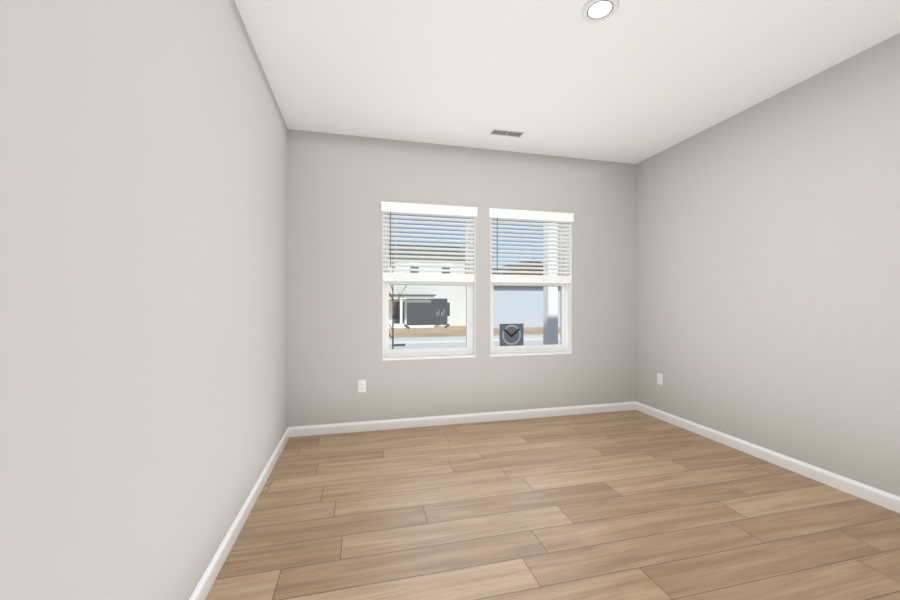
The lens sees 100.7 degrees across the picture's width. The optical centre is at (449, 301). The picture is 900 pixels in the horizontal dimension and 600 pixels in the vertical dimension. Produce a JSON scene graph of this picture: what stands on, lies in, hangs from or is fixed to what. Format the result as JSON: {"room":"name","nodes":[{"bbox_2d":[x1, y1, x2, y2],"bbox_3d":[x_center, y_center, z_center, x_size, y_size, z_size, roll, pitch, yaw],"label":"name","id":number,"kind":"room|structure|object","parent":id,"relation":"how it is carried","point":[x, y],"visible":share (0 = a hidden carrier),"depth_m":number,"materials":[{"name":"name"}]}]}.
{"room":"empty room","nodes":[
{"label":"empty room","id":0,"kind":"room"},
{"bbox_2d":[0,0,287,599],"bbox_3d":[-1.048,-0.165,1.348,0.160,2.740,4.333,0,0,-14],"label":"wall","id":1,"kind":"structure","parent":0,"point":[143,286],"depth_m":1.05,"materials":[{"name":"beige paint"}]},
{"bbox_2d":[189,427,288,599],"bbox_3d":[-0.964,1.161,1.369,0.014,0.089,4.013,0,0,-14],"label":"baseboard","id":2,"kind":"structure","parent":1,"relation":"attached to","point":[206,581],"depth_m":1.86,"materials":[{"name":"white wood"}]},
{"bbox_2d":[288,129,635,426],"bbox_3d":[0.300,-0.165,3.820,3.620,2.740,0.160,0,0,-14],"label":"wall","id":3,"kind":"structure","parent":0,"point":[341,187],"depth_m":3.63,"materials":[{"name":"beige paint"}]},
{"bbox_2d":[358,380,365,392],"bbox_3d":[-0.817,0.786,3.463,0.070,0.115,0.010,0,0,-14],"label":"electrical outlet","id":4,"kind":"object","parent":3,"relation":"attached to","point":[361,385],"visible":1,"depth_m":3.46,"materials":[{"name":"plastic"}]},
{"bbox_2d":[383,213,472,356],"bbox_3d":[-0.218,-0.193,3.734,0.915,1.464,0.080,0,0,-14],"label":"window","id":5,"kind":"structure","parent":3,"relation":"in","point":[447,350],"depth_m":3.71,"materials":[{"name":"white plastic"}]},
{"bbox_2d":[392,298,449,346],"bbox_3d":[-0.283,0.204,3.696,0.581,0.468,0.002,0,0,-14],"label":"sticker","id":6,"kind":"object","parent":5,"relation":"attached to","point":[426,311],"visible":1,"depth_m":3.71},
{"bbox_2d":[380,201,477,281],"bbox_3d":[-0.196,-0.565,3.639,0.955,0.740,0.096,0,0,-14],"label":"window blind","id":7,"kind":"object","parent":5,"relation":"attached to","point":[390,208],"visible":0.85,"depth_m":3.64,"materials":[{"name":"white plastic"}]},
{"bbox_2d":[382,211,474,360],"bbox_3d":[-0.200,-0.184,3.656,0.915,1.482,0.084,0,0,-14],"label":"window frame","id":8,"kind":"structure","parent":3,"relation":"attached to","point":[426,357],"depth_m":3.66,"materials":[{"name":"white plastic"}]},
{"bbox_2d":[289,401,635,436],"bbox_3d":[0.320,1.161,3.735,3.614,0.089,0.014,0,0,-14],"label":"baseboard","id":9,"kind":"structure","parent":3,"relation":"attached to","point":[322,429],"depth_m":3.66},
{"bbox_2d":[491,219,566,353],"bbox_3d":[0.825,-0.193,3.985,0.915,1.464,0.080,0,0,-14],"label":"window","id":10,"kind":"structure","parent":3,"relation":"in","point":[562,346],"depth_m":4.00,"materials":[{"name":"white plastic"}]},
{"bbox_2d":[500,324,523,345],"bbox_3d":[0.648,0.350,3.921,0.270,0.235,0.002,0,0,-14],"label":"sticker","id":11,"kind":"object","parent":10,"relation":"attached to","point":[511,334],"visible":1,"depth_m":3.92,"materials":[{"name":"grey plastic"}]},
{"bbox_2d":[489,208,574,282],"bbox_3d":[0.848,-0.565,3.890,0.955,0.740,0.096,0,0,-14],"label":"window blind","id":12,"kind":"object","parent":10,"relation":"attached to","point":[525,215],"visible":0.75,"depth_m":3.89,"materials":[{"name":"white plastic"}]},
{"bbox_2d":[490,217,571,356],"bbox_3d":[0.843,-0.184,3.908,0.915,1.482,0.084,0,0,-14],"label":"window frame","id":13,"kind":"structure","parent":3,"relation":"attached to","point":[569,318],"depth_m":3.98,"materials":[{"name":"white plastic"}]},
{"bbox_2d":[205,410,899,599],"bbox_3d":[0.789,1.305,1.791,3.940,0.200,4.333,0,0,-14],"label":"floor","id":14,"kind":"structure","parent":0,"point":[629,505],"depth_m":2.03,"materials":[{"name":"brown wood"}]},
{"bbox_2d":[234,0,899,163],"bbox_3d":[0.789,-1.610,1.791,3.940,0.150,4.333,0,0,-14],"label":"ceiling","id":15,"kind":"structure","parent":0,"point":[633,81],"depth_m":2.40,"materials":[{"name":"white paint"}]},
{"bbox_2d":[490,129,524,137],"bbox_3d":[0.520,-1.531,3.398,0.300,0.008,0.105,0,0,-14],"label":"ceiling vent","id":16,"kind":"object","parent":15,"relation":"in","point":[506,133],"visible":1,"depth_m":3.39,"materials":[{"name":"white metal"}]},
{"bbox_2d":[581,0,618,21],"bbox_3d":[0.785,-1.530,1.950,0.184,0.011,0.184,0,0,-14],"label":"recessed light","id":17,"kind":"object","parent":15,"relation":"in","point":[596,10],"visible":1,"depth_m":1.96,"materials":[{"name":"white plastic"}]},
{"bbox_2d":[636,33,899,496],"bbox_3d":[2.626,-0.165,2.235,0.160,2.740,4.333,0,0,-14],"label":"wall","id":18,"kind":"structure","parent":0,"point":[768,273],"depth_m":2.68,"materials":[{"name":"beige paint"}]},
{"bbox_2d":[657,373,662,384],"bbox_3d":[2.154,0.796,3.832,0.010,0.115,0.070,0,0,-14],"label":"electrical outlet","id":19,"kind":"object","parent":18,"relation":"attached to","point":[659,379],"visible":1,"depth_m":3.83,"materials":[{"name":"plastic"}]},
{"bbox_2d":[636,402,899,512],"bbox_3d":[2.542,1.161,2.214,0.014,0.089,4.013,0,0,-14],"label":"baseboard","id":20,"kind":"structure","parent":18,"relation":"attached to","point":[887,500],"depth_m":2.67,"materials":[{"name":"white wood"}]},
{"label":"outside","id":21,"kind":"structure","parent":0,"visible":0},
{"bbox_2d":[389,326,559,337],"bbox_3d":[-24.052,2.555,97.066,300.000,0.300,320.000,0,0,-14],"label":"ground","id":22,"kind":"structure","parent":21,"point":[460,330],"depth_m":29.93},
{"bbox_2d":[389,249,412,356],"bbox_3d":[-1.450,0.537,9.260,1.125,3.736,0.642,0,0,-14],"label":"tree","id":23,"kind":"object","parent":22,"relation":"on","point":[393,314],"depth_m":9.41,"materials":[{"name":"brown plant"}]},
{"bbox_2d":[389,241,493,327],"bbox_3d":[-2.794,-2.045,40.062,13.300,8.900,11.600,0,0,-14],"label":"house","id":24,"kind":"structure","parent":22,"relation":"on","point":[434,292],"depth_m":36.69,"materials":[{"name":"white"}]},
{"bbox_2d":[383,334,559,357],"bbox_3d":[-4.814,2.330,17.304,300.000,0.150,12.700,0,0,-14],"label":"street","id":25,"kind":"structure","parent":22,"relation":"on","point":[409,342],"depth_m":21.62,"materials":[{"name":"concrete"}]},
{"bbox_2d":[492,258,559,327],"bbox_3d":[6.350,-0.795,40.107,10.600,6.400,11.800,0,0,-14],"label":"house","id":26,"kind":"structure","parent":22,"relation":"on","point":[526,319],"depth_m":34.44,"materials":[{"name":"grey paint"}]},
{"bbox_2d":[543,223,557,351],"bbox_3d":[1.709,0.355,6.337,0.240,4.100,0.240,0,0,-14],"label":"porch post","id":27,"kind":"object","parent":22,"relation":"on","point":[547,310],"depth_m":6.26,"materials":[{"name":"white paint"}]}
]}

